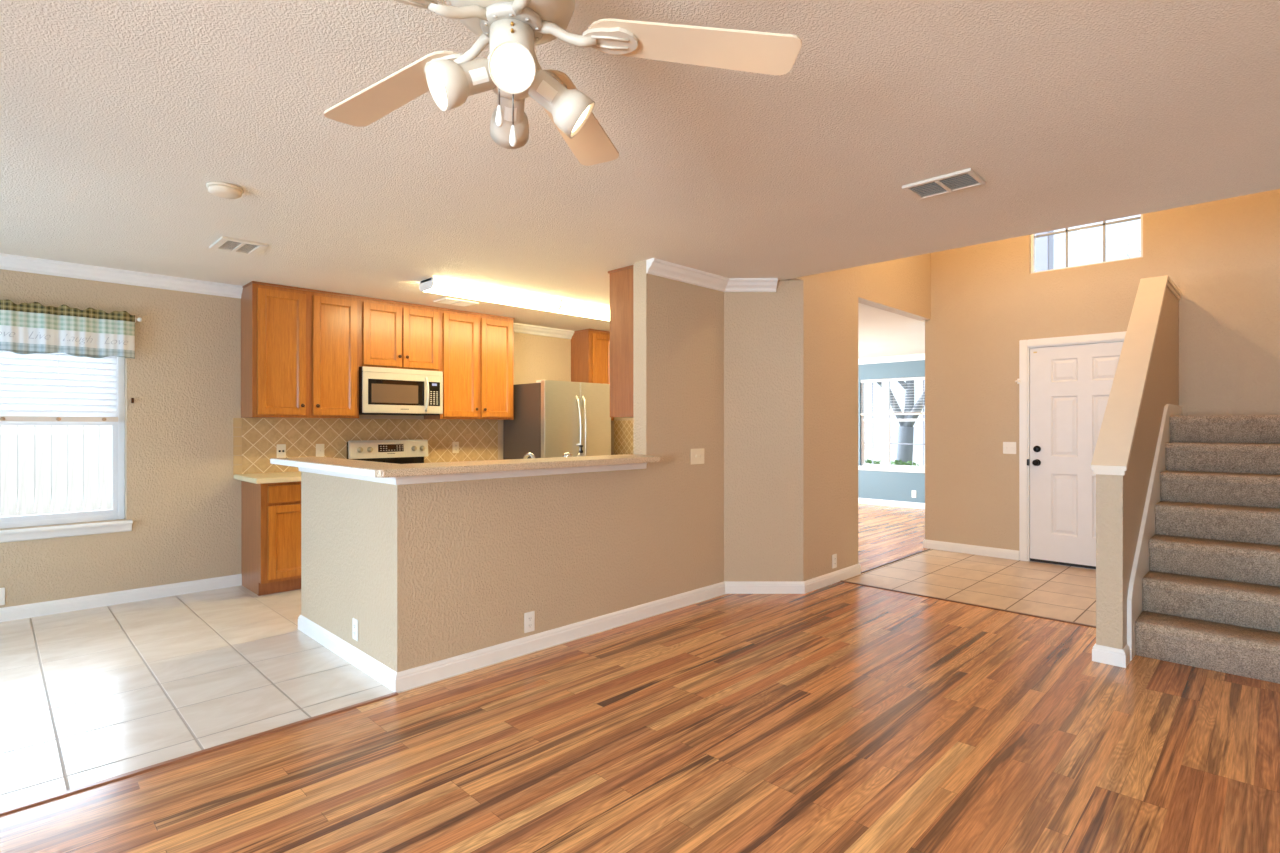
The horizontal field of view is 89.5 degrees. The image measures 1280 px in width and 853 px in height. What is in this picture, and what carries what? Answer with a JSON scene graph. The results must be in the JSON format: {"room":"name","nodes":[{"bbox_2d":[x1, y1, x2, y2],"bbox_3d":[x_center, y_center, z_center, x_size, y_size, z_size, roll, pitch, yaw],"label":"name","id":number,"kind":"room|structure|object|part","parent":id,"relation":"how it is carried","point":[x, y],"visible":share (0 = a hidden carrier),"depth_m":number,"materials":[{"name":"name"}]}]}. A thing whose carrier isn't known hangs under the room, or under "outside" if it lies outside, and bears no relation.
{"room":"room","nodes":[
{"label":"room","id":0,"kind":"room"},
{"bbox_2d":[0,269,570,607],"bbox_3d":[-3.384,0.080,5.287,0.170,2.440,8.150,0,0,45],"label":"wall","id":1,"kind":"structure","parent":0,"point":[183,379],"depth_m":5.01,"materials":[{"name":"beige paint"}]},
{"bbox_2d":[0,587,4,604],"bbox_3d":[-4.263,1.132,4.286,0.008,0.116,0.072,0,0,45],"label":"outlet","id":2,"kind":"object","parent":1,"relation":"attached to","point":[2,590],"visible":1,"depth_m":4.30,"materials":[{"name":"white plastic"}]},
{"bbox_2d":[0,357,132,542],"bbox_3d":[-4.415,-0.013,4.190,0.189,1.574,1.760,0,0,45],"label":"window","id":3,"kind":"structure","parent":1,"relation":"in","point":[117,511],"depth_m":4.66,"materials":[{"name":"white plastic"}]},
{"bbox_2d":[0,350,117,421],"bbox_3d":[-4.424,-0.415,4.178,0.053,0.760,1.640,0,0,45],"label":"window blind","id":4,"kind":"object","parent":3,"relation":"attached to","point":[104,407],"visible":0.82,"depth_m":4.51,"materials":[{"name":"white plastic"}]},
{"bbox_3d":[-4.258,-0.410,4.314,0.002,0.690,0.002,0,0,15],"label":"ladder cord","id":5,"kind":"part","parent":4,"relation":"part of","materials":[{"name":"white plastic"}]},
{"bbox_3d":[-4.062,-0.410,4.512,0.002,0.690,0.002,0,0,15],"label":"ladder cord","id":6,"kind":"part","parent":4,"relation":"part of","materials":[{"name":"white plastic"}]},
{"bbox_3d":[-4.425,-0.052,4.179,0.044,0.034,1.640,0,0,45],"label":"rail","id":7,"kind":"part","parent":4,"relation":"part of","materials":[{"name":"plastic"}]},
{"bbox_3d":[-4.452,0.301,4.227,0.028,0.693,1.616,0,0,45],"label":"sash","id":8,"kind":"part","parent":3,"relation":"part of","materials":[{"name":"white glass"}]},
{"bbox_3d":[-4.404,0.733,4.180,0.159,0.082,1.760,0,0,45],"label":"sill","id":9,"kind":"part","parent":3,"relation":"part of","materials":[{"name":"white wood"}]},
{"bbox_2d":[0,574,241,621],"bbox_3d":[-4.692,1.254,3.849,0.016,0.092,4.065,0,0,45],"label":"baseboard","id":10,"kind":"structure","parent":1,"relation":"attached to","point":[25,611],"depth_m":4.71,"materials":[{"name":"white wood"}]},
{"bbox_2d":[0,253,242,298],"bbox_3d":[-4.673,-1.094,3.826,0.075,0.092,4.060,0,0,45],"label":"crown molding","id":11,"kind":"structure","parent":1,"relation":"attached to","point":[7,261],"depth_m":4.69,"materials":[{"name":"white wood"}]},
{"bbox_2d":[233,418,241,473],"bbox_3d":[-3.286,0.159,5.272,0.010,0.456,0.062,0,0,45],"label":"trim","id":12,"kind":"structure","parent":1,"relation":"attached to","point":[237,422],"depth_m":5.27,"materials":[{"name":"beige tile"}]},
{"bbox_2d":[277,444,285,457],"bbox_3d":[-3.050,0.209,5.495,0.010,0.116,0.072,0,0,45],"label":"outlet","id":13,"kind":"object","parent":1,"relation":"attached to","point":[281,448],"visible":0.98,"depth_m":5.50,"materials":[{"name":"beige plastic"}]},
{"bbox_2d":[241,281,359,418],"bbox_3d":[-2.845,-0.605,5.451,0.382,1.066,0.837,0,0,45],"label":"upper cabinet","id":14,"kind":"object","parent":1,"relation":"attached to","point":[300,346],"visible":1,"depth_m":5.28,"materials":[{"name":"brown wood"}]},
{"bbox_3d":[-2.881,-0.592,5.200,0.020,0.996,0.353,0,0,45],"label":"door","id":15,"kind":"part","parent":14,"relation":"part of","materials":[{"name":"brown wood"}]},
{"bbox_3d":[-2.857,-1.130,5.463,0.347,0.016,0.837,0,0,45],"label":"moulding","id":16,"kind":"part","parent":14,"relation":"part of","materials":[{"name":"brown wood"}]},
{"bbox_3d":[-2.591,-0.592,5.493,0.020,0.996,0.358,0,0,45],"label":"door","id":17,"kind":"part","parent":14,"relation":"part of","materials":[{"name":"brown wood"}]},
{"bbox_2d":[316,444,323,456],"bbox_3d":[-2.827,0.212,5.714,0.018,0.116,0.072,0,0,45],"label":"light switch","id":18,"kind":"object","parent":1,"relation":"attached to","point":[319,447],"visible":0.98,"depth_m":5.71,"materials":[{"name":"beige plastic"}]},
{"bbox_2d":[359,296,440,370],"bbox_3d":[-2.284,-0.833,6.016,0.382,0.611,0.777,0,0,45],"label":"upper cabinet","id":19,"kind":"object","parent":1,"relation":"attached to","point":[392,334],"visible":0.96,"depth_m":5.88,"materials":[{"name":"brown wood"}]},
{"bbox_3d":[-2.303,-0.817,5.784,0.020,0.547,0.348,0,0,45],"label":"door","id":20,"kind":"part","parent":19,"relation":"part of","materials":[{"name":"brown wood"}]},
{"bbox_3d":[-2.297,-1.130,6.029,0.347,0.016,0.777,0,0,45],"label":"moulding","id":21,"kind":"part","parent":19,"relation":"part of","materials":[{"name":"brown wood"}]},
{"bbox_2d":[359,366,442,415],"bbox_3d":[-2.252,-0.315,5.986,0.451,0.414,0.756,0,0,45],"label":"microwave","id":22,"kind":"object","parent":19,"relation":"attached to","point":[382,391],"visible":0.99,"depth_m":5.83,"materials":[{"name":"white metal"}]},
{"bbox_3d":[-2.271,-0.114,6.005,0.320,0.012,0.700,0,0,45],"label":"plate","id":23,"kind":"part","parent":22,"relation":"part of","materials":[{"name":"metal"}]},
{"bbox_3d":[-1.974,-0.297,5.989,0.060,0.322,0.022,0,0,45],"label":"handle","id":24,"kind":"part","parent":22,"relation":"part of","materials":[{"name":"silver metal"}]},
{"bbox_2d":[430,391,437,403],"bbox_3d":[-1.933,-0.269,6.065,0.002,0.122,0.078,0,0,42],"label":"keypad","id":25,"kind":"object","parent":22,"relation":"attached to","point":[433,394],"depth_m":6.06,"materials":[{"name":"plastic"}]},
{"bbox_3d":[-2.049,-0.817,6.040,0.020,0.547,0.346,0,0,45],"label":"door","id":26,"kind":"part","parent":19,"relation":"part of","materials":[{"name":"brown wood"}]},
{"bbox_2d":[453,442,458,452],"bbox_3d":[-1.899,0.216,6.658,0.008,0.116,0.072,0,0,45],"label":"outlet","id":27,"kind":"object","parent":1,"relation":"attached to","point":[455,444],"visible":1,"depth_m":6.66,"materials":[{"name":"beige plastic"}]},
{"bbox_2d":[424,308,514,419],"bbox_3d":[-1.721,-0.605,6.585,0.382,1.066,0.847,0,0,45],"label":"upper cabinet","id":28,"kind":"object","parent":1,"relation":"attached to","point":[476,349],"visible":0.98,"depth_m":6.45,"materials":[{"name":"brown wood"}]},
{"bbox_3d":[-1.756,-0.592,6.336,0.020,0.996,0.374,0,0,45],"label":"door","id":29,"kind":"part","parent":28,"relation":"part of","materials":[{"name":"brown wood"}]},
{"bbox_3d":[-1.733,-1.130,6.598,0.347,0.016,0.847,0,0,45],"label":"moulding","id":30,"kind":"part","parent":28,"relation":"part of","materials":[{"name":"brown wood"}]},
{"bbox_3d":[-1.468,-0.592,6.626,0.020,0.996,0.364,0,0,45],"label":"door","id":31,"kind":"part","parent":28,"relation":"part of","materials":[{"name":"brown wood"}]},
{"bbox_2d":[513,323,574,338],"bbox_3d":[-1.170,-1.094,7.363,0.075,0.092,1.045,0,0,45],"label":"crown molding","id":32,"kind":"structure","parent":1,"relation":"attached to","point":[517,327],"depth_m":7.41,"materials":[{"name":"white wood"}]},
{"bbox_2d":[571,329,613,420],"bbox_3d":[-0.554,-0.605,7.763,0.382,1.066,0.412,0,0,45],"label":"upper cabinet","id":33,"kind":"object","parent":1,"relation":"attached to","point":[590,348],"visible":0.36,"depth_m":7.63,"materials":[{"name":"brown wood"}]},
{"bbox_3d":[-0.567,-1.130,7.775,0.347,0.016,0.412,0,0,45],"label":"moulding","id":34,"kind":"part","parent":33,"relation":"part of","materials":[{"name":"brown wood"}]},
{"bbox_3d":[-0.457,-0.597,7.667,0.004,1.050,0.400,0,0,45],"label":"frame","id":35,"kind":"part","parent":33,"relation":"part of","materials":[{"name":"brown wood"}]},
{"bbox_3d":[-0.441,-0.592,7.663,0.020,0.996,0.327,0,0,45],"label":"door","id":36,"kind":"part","parent":33,"relation":"part of","materials":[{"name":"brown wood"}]},
{"bbox_2d":[301,469,645,671],"bbox_3d":[-1.065,0.766,4.282,1.380,1.068,1.755,0,0,45],"label":"wall","id":37,"kind":"structure","parent":0,"point":[428,573],"depth_m":3.63,"materials":[{"name":"beige paint"}]},
{"bbox_2d":[352,618,357,640],"bbox_3d":[-1.554,1.108,3.525,0.072,0.116,0.008,0,0,45],"label":"outlet","id":38,"kind":"object","parent":37,"relation":"attached to","point":[354,621],"visible":1,"depth_m":3.52,"materials":[{"name":"white plastic"}]},
{"bbox_2d":[270,454,663,477],"bbox_3d":[-1.052,0.214,4.133,1.568,0.036,1.934,0,0,45],"label":"bar","id":39,"kind":"object","parent":37,"relation":"on","point":[348,466],"visible":1,"depth_m":3.48,"materials":[{"name":"white laminate"}]},
{"bbox_2d":[298,463,646,484],"bbox_3d":[-1.077,0.260,4.270,1.428,0.056,1.769,0,0,45],"label":"trim","id":40,"kind":"structure","parent":37,"relation":"attached to","point":[405,480],"depth_m":3.60,"materials":[{"name":"white wood"}]},
{"bbox_2d":[524,611,534,632],"bbox_3d":[-0.636,1.128,3.727,0.008,0.116,0.072,0,0,45],"label":"outlet","id":41,"kind":"object","parent":37,"relation":"attached to","point":[529,617],"visible":1,"depth_m":3.72,"materials":[{"name":"white plastic"}]},
{"bbox_2d":[298,563,860,691],"bbox_3d":[0.089,1.254,4.376,4.423,0.092,1.348,0,0,-21],"label":"baseboard","id":42,"kind":"structure","parent":37,"relation":"attached to","point":[395,681],"depth_m":3.88,"materials":[{"name":"white wood"}]},
{"bbox_2d":[611,417,632,454],"bbox_3d":[0.678,0.080,6.936,3.300,2.440,0.130,0,0,45],"label":"wall","id":43,"kind":"structure","parent":0,"point":[623,429],"depth_m":7.74,"materials":[{"name":"tile"}]},
{"bbox_2d":[0,0,1279,358],"bbox_3d":[0.802,-1.265,4.717,7.900,0.250,13.230,0,0,45],"label":"ceiling","id":44,"kind":"structure","parent":0,"point":[117,117],"depth_m":2.59,"materials":[{"name":"paint"}]},
{"bbox_2d":[206,181,243,198],"bbox_3d":[-1.977,-1.121,3.077,0.152,0.038,0.152,0,0,45],"label":"smoke detector","id":45,"kind":"object","parent":44,"relation":"attached to","point":[219,189],"visible":1,"depth_m":3.04,"materials":[{"name":"white plastic"}]},
{"bbox_2d":[209,236,268,255],"bbox_3d":[-2.522,-1.132,4.061,0.320,0.014,0.250,0,0,45],"label":"ceiling vent","id":46,"kind":"object","parent":44,"relation":"in","point":[224,243],"visible":1,"depth_m":4.04,"materials":[{"name":"white metal"}]},
{"bbox_2d":[433,297,478,306],"bbox_3d":[-1.675,-1.132,5.889,0.230,0.014,0.330,0,0,45],"label":"ceiling vent","id":47,"kind":"object","parent":44,"relation":"in","point":[451,301],"visible":1,"depth_m":5.87,"materials":[{"name":"white plastic"}]},
{"bbox_2d":[419,277,560,310],"bbox_3d":[-1.222,-1.097,5.434,0.221,0.084,1.230,0,0,45],"label":"fluorescent light","id":48,"kind":"object","parent":44,"relation":"attached to","point":[432,285],"visible":1,"depth_m":5.30,"materials":[{"name":"white plastic"}]},
{"bbox_2d":[324,0,801,165],"bbox_3d":[-0.324,-0.873,1.449,1.259,0.534,1.239,0,0,45],"label":"ceiling fan","id":49,"kind":"object","parent":44,"relation":"hanging from","point":[511,29],"visible":1,"depth_m":1.46,"materials":[{"name":"white metal"}]},
{"bbox_3d":[-0.633,-0.873,1.684,0.486,0.052,0.131,0,0,32],"label":"fan blade","id":50,"kind":"part","parent":49,"relation":"part of","materials":[{"name":"white wood"}]},
{"bbox_3d":[-0.424,-0.734,1.391,0.082,0.078,0.054,0,0,45],"label":"bulb","id":51,"kind":"part","parent":49,"relation":"part of","materials":[{"name":"glass"}]},
{"bbox_3d":[-0.266,-0.746,1.344,0.085,0.075,0.048,0,0,-8],"label":"bulb","id":52,"kind":"part","parent":49,"relation":"part of","materials":[{"name":"glass"}]},
{"bbox_3d":[-0.275,-0.742,1.398,0.003,0.180,0.003,0,0,45],"label":"pull chain","id":53,"kind":"part","parent":49,"relation":"part of","materials":[{"name":"metal"}]},
{"bbox_3d":[-0.183,-0.873,1.857,0.131,0.052,0.486,0,0,14],"label":"fan blade","id":54,"kind":"part","parent":49,"relation":"part of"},
{"bbox_3d":[-0.146,-0.717,1.488,0.078,0.073,0.068,0,0,45],"label":"bulb","id":55,"kind":"part","parent":49,"relation":"part of","materials":[{"name":"glass"}]},
{"bbox_3d":[0.121,-0.873,1.482,0.486,0.052,0.131,0,0,-4],"label":"fan blade","id":56,"kind":"part","parent":49,"relation":"part of","materials":[{"name":"white wood"}]},
{"bbox_2d":[549,300,609,320],"bbox_3d":[-0.350,-1.097,6.315,0.221,0.084,1.230,0,0,45],"label":"fluorescent light","id":57,"kind":"object","parent":44,"relation":"attached to","point":[571,308],"visible":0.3,"depth_m":6.05,"materials":[{"name":"white plastic"}]},
{"bbox_2d":[902,168,985,199],"bbox_3d":[1.425,-1.132,3.030,0.304,0.014,0.220,0,0,45],"label":"ceiling vent","id":58,"kind":"object","parent":44,"relation":"in","point":[966,178],"visible":1,"depth_m":3.02,"materials":[{"name":"metal"}]},
{"bbox_2d":[0,503,1279,852],"bbox_3d":[0.801,1.360,4.787,7.800,0.120,13.130,0,0,45],"label":"floor","id":59,"kind":"structure","parent":0,"point":[839,717],"depth_m":2.74,"materials":[{"name":"laminate"}]},
{"bbox_2d":[0,692,398,815],"bbox_3d":[-2.589,1.297,1.720,0.036,0.006,4.000,0,0,45],"label":"floor strip","id":60,"kind":"object","parent":59,"relation":"on","point":[218,747],"visible":1,"depth_m":2.52,"materials":[{"name":"brown wood"}]},
{"bbox_2d":[241,481,300,595],"bbox_3d":[-2.769,0.864,5.378,0.592,0.872,0.820,0,0,45],"label":"base cabinet","id":61,"kind":"object","parent":59,"relation":"on","point":[270,512],"visible":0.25,"depth_m":5.03,"materials":[{"name":"brown wood"}]},
{"bbox_2d":[234,471,300,483],"bbox_3d":[-2.774,0.409,5.343,0.633,0.038,0.877,0,0,45],"label":"countertop","id":62,"kind":"structure","parent":61,"relation":"on","point":[257,478],"depth_m":5.03,"materials":[{"name":"beige stone"}]},
{"bbox_3d":[-2.598,0.814,5.208,0.004,0.772,0.820,0,0,45],"label":"frame","id":63,"kind":"part","parent":61,"relation":"part of","materials":[{"name":"brown wood"}]},
{"bbox_3d":[-2.721,0.521,5.063,0.020,0.133,0.350,0,0,45],"label":"drawer","id":64,"kind":"part","parent":61,"relation":"part of","materials":[{"name":"brown wood"}]},
{"bbox_3d":[-2.721,0.892,5.063,0.020,0.565,0.350,0,0,45],"label":"door","id":65,"kind":"part","parent":61,"relation":"part of","materials":[{"name":"brown wood"}]},
{"bbox_2d":[347,439,427,463],"bbox_3d":[-2.154,0.689,5.889,0.711,1.122,0.760,0,0,45],"label":"range","id":66,"kind":"object","parent":59,"relation":"on","point":[386,451],"visible":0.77,"depth_m":6.08,"materials":[{"name":"white metal"}]},
{"bbox_3d":[-2.346,0.203,6.084,0.011,0.070,0.243,0,0,45],"label":"display panel","id":67,"kind":"part","parent":66,"relation":"part of","materials":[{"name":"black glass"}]},
{"bbox_2d":[503,380,610,459],"bbox_3d":[-0.874,0.404,7.049,0.817,1.753,0.915,0,0,45],"label":"refrigerator","id":68,"kind":"object","parent":59,"relation":"on","point":[550,417],"visible":0.56,"depth_m":6.74,"materials":[{"name":"silver metal"}]},
{"bbox_3d":[-0.819,0.067,6.671,0.078,1.067,0.452,0,0,45],"label":"door","id":69,"kind":"part","parent":68,"relation":"part of","materials":[{"name":"silver metal"}]},
{"bbox_3d":[-0.640,0.075,6.760,0.079,0.800,0.026,0,0,32],"label":"handle","id":70,"kind":"part","parent":68,"relation":"part of","materials":[{"name":"silver metal"}]},
{"bbox_3d":[-0.583,0.075,6.817,0.027,0.800,0.078,0,0,-33],"label":"handle","id":71,"kind":"part","parent":68,"relation":"part of","materials":[{"name":"silver metal"}]},
{"bbox_3d":[-0.496,0.067,6.997,0.078,1.067,0.452,0,0,45],"label":"door","id":72,"kind":"part","parent":68,"relation":"part of","materials":[{"name":"silver metal"}]},
{"bbox_2d":[861,548,929,573],"bbox_3d":[2.505,1.297,6.280,0.024,0.006,1.610,0,0,45],"label":"strip","id":73,"kind":"object","parent":59,"relation":"on","point":[929,548],"visible":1,"depth_m":6.20,"materials":[{"name":"wood"}]},
{"bbox_2d":[840,580,1095,627],"bbox_3d":[2.358,1.297,4.768,1.880,0.006,0.034,0,0,45],"label":"strip","id":74,"kind":"object","parent":59,"relation":"on","point":[1087,625],"visible":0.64,"depth_m":4.67,"materials":[{"name":"brown wood"}]},
{"bbox_2d":[1127,404,1279,683],"bbox_3d":[4.002,0.565,4.139,1.070,1.470,2.603,0,0,45],"label":"staircase","id":75,"kind":"structure","parent":59,"relation":"on","point":[1204,588],"depth_m":3.90,"materials":[{"name":"beige carpet"}]},
{"bbox_3d":[-0.554,0.864,4.448,0.637,0.872,2.420,0,0,45],"label":"base cabinet","id":76,"kind":"object","parent":59,"relation":"on","visible":0},
{"bbox_3d":[-0.559,0.409,4.456,0.655,0.037,2.455,0,0,45],"label":"countertop","id":77,"kind":"structure","parent":76,"relation":"on","visible":0},
{"bbox_2d":[523,452,534,458],"bbox_3d":[-0.696,0.277,4.096,0.150,0.225,0.056,0,0,45],"label":"faucet","id":78,"kind":"object","parent":77,"relation":"on","point":[526,455],"visible":0.34,"depth_m":4.09,"materials":[{"name":"silver metal"}]},
{"bbox_2d":[563,453,572,456],"bbox_3d":[-0.468,0.281,4.264,0.059,0.218,0.100,0,0,36],"label":"tap","id":79,"kind":"object","parent":77,"relation":"on","point":[564,454],"visible":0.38,"depth_m":4.23,"materials":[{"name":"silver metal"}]},
{"bbox_2d":[576,443,584,455],"bbox_3d":[-0.401,0.252,4.338,0.076,0.276,0.060,0,0,45],"label":"soap dispenser","id":80,"kind":"object","parent":77,"relation":"on","point":[579,444],"visible":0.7,"depth_m":4.32,"materials":[{"name":"silver metal"}]},
{"bbox_2d":[633,260,857,602],"bbox_3d":[0.940,0.080,5.100,2.294,2.440,0.412,0,0,-27],"label":"wall","id":81,"kind":"structure","parent":0,"point":[766,383],"depth_m":5.04,"materials":[{"name":"beige paint"}]},
{"bbox_2d":[608,265,632,417],"bbox_3d":[0.132,-0.603,4.923,0.329,1.070,0.792,0,0,45],"label":"upper cabinet","id":82,"kind":"object","parent":81,"relation":"attached to","point":[621,279],"visible":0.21,"depth_m":4.64,"materials":[{"name":"brown wood"}]},
{"bbox_3d":[0.144,-1.130,4.910,0.294,0.016,0.792,0,0,45],"label":"moulding","id":83,"kind":"part","parent":82,"relation":"part of","materials":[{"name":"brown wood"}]},
{"bbox_2d":[691,448,703,464],"bbox_3d":[0.433,0.222,4.800,0.018,0.116,0.158,0,0,45],"label":"light switch","id":84,"kind":"object","parent":81,"relation":"attached to","point":[697,455],"visible":1,"depth_m":4.80,"materials":[{"name":"beige plastic"}]},
{"bbox_2d":[646,258,777,291],"bbox_3d":[0.514,-1.094,4.788,1.189,0.092,0.276,0,0,-32],"label":"crown molding","id":85,"kind":"structure","parent":81,"relation":"attached to","point":[654,266],"depth_m":4.82,"materials":[{"name":"white wood"}]},
{"bbox_2d":[832,554,836,567],"bbox_3d":[1.622,1.122,5.382,0.008,0.116,0.072,0,0,45],"label":"outlet","id":86,"kind":"object","parent":81,"relation":"attached to","point":[834,556],"visible":1,"depth_m":5.38,"materials":[{"name":"white plastic"}]},
{"bbox_2d":[787,253,930,320],"bbox_3d":[2.100,-2.445,5.957,0.120,2.610,2.700,0,0,45],"label":"wall","id":87,"kind":"structure","parent":0,"point":[902,286],"depth_m":6.18,"materials":[{"name":"beige paint"}]},
{"bbox_2d":[858,322,924,364],"bbox_3d":[2.274,-1.094,8.903,3.900,0.092,4.910,0,0,45],"label":"crown molding","id":88,"kind":"structure","parent":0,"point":[914,357],"depth_m":10.49,"materials":[{"name":"white wood"}]},
{"bbox_2d":[858,498,924,508],"bbox_3d":[2.274,1.254,8.903,3.900,0.092,4.910,0,0,45],"label":"baseboard","id":89,"kind":"structure","parent":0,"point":[860,500],"depth_m":10.52,"materials":[{"name":"white wood"}]},
{"bbox_2d":[858,360,924,502],"bbox_3d":[4.093,0.080,10.654,4.020,2.440,0.140,0,0,45],"label":"wall","id":90,"kind":"structure","parent":0,"point":[881,485],"depth_m":10.58,"materials":[{"name":"blue paint"}]},
{"bbox_2d":[858,377,924,472],"bbox_3d":[4.307,-0.028,10.387,1.660,1.525,0.160,0,0,45],"label":"window","id":91,"kind":"structure","parent":90,"relation":"attached to","point":[885,443],"depth_m":10.67,"materials":[{"name":"white plastic"}]},
{"bbox_3d":[4.286,0.699,10.365,1.660,0.073,0.100,0,0,45],"label":"sill","id":92,"kind":"part","parent":91,"relation":"part of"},
{"bbox_3d":[4.342,0.253,10.422,1.540,0.755,0.036,0,0,45],"label":"sash","id":93,"kind":"part","parent":91,"relation":"part of","materials":[{"name":"glass"}]},
{"bbox_2d":[860,377,924,414],"bbox_3d":[4.300,-0.486,10.380,1.576,0.597,0.053,0,0,45],"label":"window blind","id":94,"kind":"object","parent":90,"relation":"attached to","point":[909,378],"visible":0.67,"depth_m":10.52,"materials":[{"name":"white plastic"}]},
{"bbox_3d":[3.814,-0.481,10.830,0.002,0.527,0.002,0,0,45],"label":"ladder cord","id":95,"kind":"part","parent":94,"relation":"part of","materials":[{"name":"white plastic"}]},
{"bbox_3d":[4.301,-0.762,10.381,1.576,0.045,0.044,0,0,45],"label":"head rail","id":96,"kind":"part","parent":94,"relation":"part of","materials":[{"name":"white"}]},
{"bbox_3d":[4.301,-0.205,10.381,1.576,0.034,0.044,0,0,45],"label":"rail","id":97,"kind":"part","parent":94,"relation":"part of","materials":[{"name":"plastic"}]},
{"bbox_3d":[4.128,-0.481,10.519,0.002,0.527,0.002,0,0,45],"label":"ladder cord","id":98,"kind":"part","parent":94,"relation":"part of","materials":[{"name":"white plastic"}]},
{"bbox_2d":[912,490,915,497],"bbox_3d":[4.361,1.075,10.284,0.072,0.116,0.008,0,0,45],"label":"outlet","id":99,"kind":"object","parent":90,"relation":"attached to","point":[913,491],"visible":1,"depth_m":10.28,"materials":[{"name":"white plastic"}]},
{"bbox_2d":[925,189,1279,550],"bbox_3d":[4.449,-1.225,5.628,3.800,5.050,0.140,0,0,45],"label":"wall","id":100,"kind":"structure","parent":0,"point":[1222,256],"depth_m":6.13,"materials":[{"name":"beige paint"}]},
{"bbox_2d":[923,539,1018,559],"bbox_3d":[3.394,1.254,6.635,0.916,0.092,0.116,0,0,45],"label":"baseboard","id":101,"kind":"structure","parent":100,"relation":"attached to","point":[932,544],"depth_m":6.57,"materials":[{"name":"white wood"}]},
{"bbox_2d":[1003,442,1015,453],"bbox_3d":[3.623,0.210,6.335,0.116,0.116,0.018,0,0,45],"label":"light switch","id":102,"kind":"object","parent":100,"relation":"attached to","point":[1008,447],"visible":1,"depth_m":6.34,"materials":[{"name":"white plastic"}]},
{"bbox_2d":[1019,331,1125,568],"bbox_3d":[4.088,0.232,5.931,1.054,2.137,0.198,0,0,45],"label":"door","id":103,"kind":"structure","parent":100,"relation":"in","point":[1065,387],"depth_m":6.05,"materials":[{"name":"white paint"}]},
{"bbox_3d":[3.776,0.345,6.158,0.064,0.064,0.080,0,0,45],"label":"knob","id":104,"kind":"part","parent":103,"relation":"part of","materials":[{"name":"black"}]},
{"bbox_2d":[1031,214,1142,273],"bbox_3d":[4.119,-1.895,5.977,0.870,0.850,0.070,0,0,45],"label":"window","id":105,"kind":"structure","parent":100,"relation":"in","point":[1104,223],"depth_m":5.99,"materials":[{"name":"white plastic"}]},
{"bbox_2d":[1096,287,1178,649],"bbox_3d":[3.534,0.113,4.512,0.120,2.375,2.735,0,0,45],"label":"wall","id":106,"kind":"structure","parent":0,"point":[1120,499],"depth_m":3.63,"materials":[{"name":"beige paint"}]},
{"bbox_2d":[1092,643,1129,667],"bbox_3d":[3.528,1.254,4.506,0.152,0.092,2.751,0,0,45],"label":"baseboard","id":107,"kind":"structure","parent":106,"relation":"attached to","point":[1101,654],"depth_m":3.53,"materials":[{"name":"white wood"}]},
{"bbox_2d":[1091,275,1181,474],"bbox_3d":[3.525,-0.424,4.503,0.160,1.376,2.760,0,0,45],"label":"cap","id":108,"kind":"object","parent":106,"relation":"attached to","point":[1114,444],"visible":0.99,"depth_m":4.00,"materials":[{"name":"white wood"}]},
{"label":"outside","id":109,"kind":"structure","parent":0,"visible":0},
{"bbox_2d":[0,449,924,512],"bbox_3d":[-12.910,1.530,19.827,33.750,0.140,70.000,0,0,45],"label":"ground","id":110,"kind":"structure","parent":109,"point":[917,454],"depth_m":30.42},
{"bbox_2d":[0,350,102,489],"bbox_3d":[-15.643,-0.920,18.311,7.000,4.760,25.000,0,0,45],"label":"house","id":111,"kind":"structure","parent":110,"relation":"on","point":[0,350],"depth_m":15.54,"materials":[{"name":"white"}]},
{"bbox_2d":[0,403,111,516],"bbox_3d":[-8.202,0.594,6.806,0.086,1.769,12.126,0,0,45],"label":"picket fence","id":112,"kind":"object","parent":110,"relation":"on","point":[97,438],"visible":0.06,"depth_m":7.86,"materials":[{"name":"white wood"}]},
{"bbox_3d":[-8.260,0.055,6.775,0.048,0.090,12.000,0,0,45],"label":"fence rail","id":113,"kind":"part","parent":112,"relation":"part of","materials":[{"name":"wood"}]},
{"bbox_2d":[865,459,918,465],"bbox_3d":[5.500,1.113,14.536,2.453,0.794,1.063,0,0,45],"label":"shrub","id":114,"kind":"object","parent":110,"relation":"on","point":[896,462],"visible":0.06,"depth_m":14.39,"materials":[{"name":"green plant"}]},
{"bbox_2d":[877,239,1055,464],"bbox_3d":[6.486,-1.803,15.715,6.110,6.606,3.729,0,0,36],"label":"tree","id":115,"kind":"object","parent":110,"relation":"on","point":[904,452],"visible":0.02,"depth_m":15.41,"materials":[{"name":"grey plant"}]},
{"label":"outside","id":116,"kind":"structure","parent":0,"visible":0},
{"bbox_3d":[33.272,1.530,16.714,36.250,0.140,49.420,0,0,45],"label":"ground","id":117,"kind":"structure","parent":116,"visible":0},
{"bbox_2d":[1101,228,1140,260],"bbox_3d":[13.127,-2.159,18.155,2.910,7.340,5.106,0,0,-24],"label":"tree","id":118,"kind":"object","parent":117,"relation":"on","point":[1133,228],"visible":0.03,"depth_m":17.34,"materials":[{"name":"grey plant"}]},
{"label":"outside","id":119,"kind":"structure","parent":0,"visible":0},
{"bbox_2d":[1035,230,1053,271],"bbox_3d":[4.625,-0.820,7.482,0.320,4.560,0.320,0,0,45],"label":"porch column","id":120,"kind":"structure","parent":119,"point":[1044,246],"depth_m":7.37,"materials":[{"name":"white"}]},
{"bbox_3d":[-4.375,-0.788,4.126,0.076,0.037,1.903,0,0,45],"label":"curtain rod","id":121,"kind":"object","parent":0,"visible":0},
{"bbox_2d":[0,300,134,358],"bbox_3d":[-4.337,-0.663,4.099,0.046,0.363,1.801,0,0,45],"label":"valance","id":122,"kind":"object","parent":121,"relation":"hanging from","point":[25,328],"visible":1,"depth_m":4.47,"materials":[{"name":"green fabric"}]}
]}

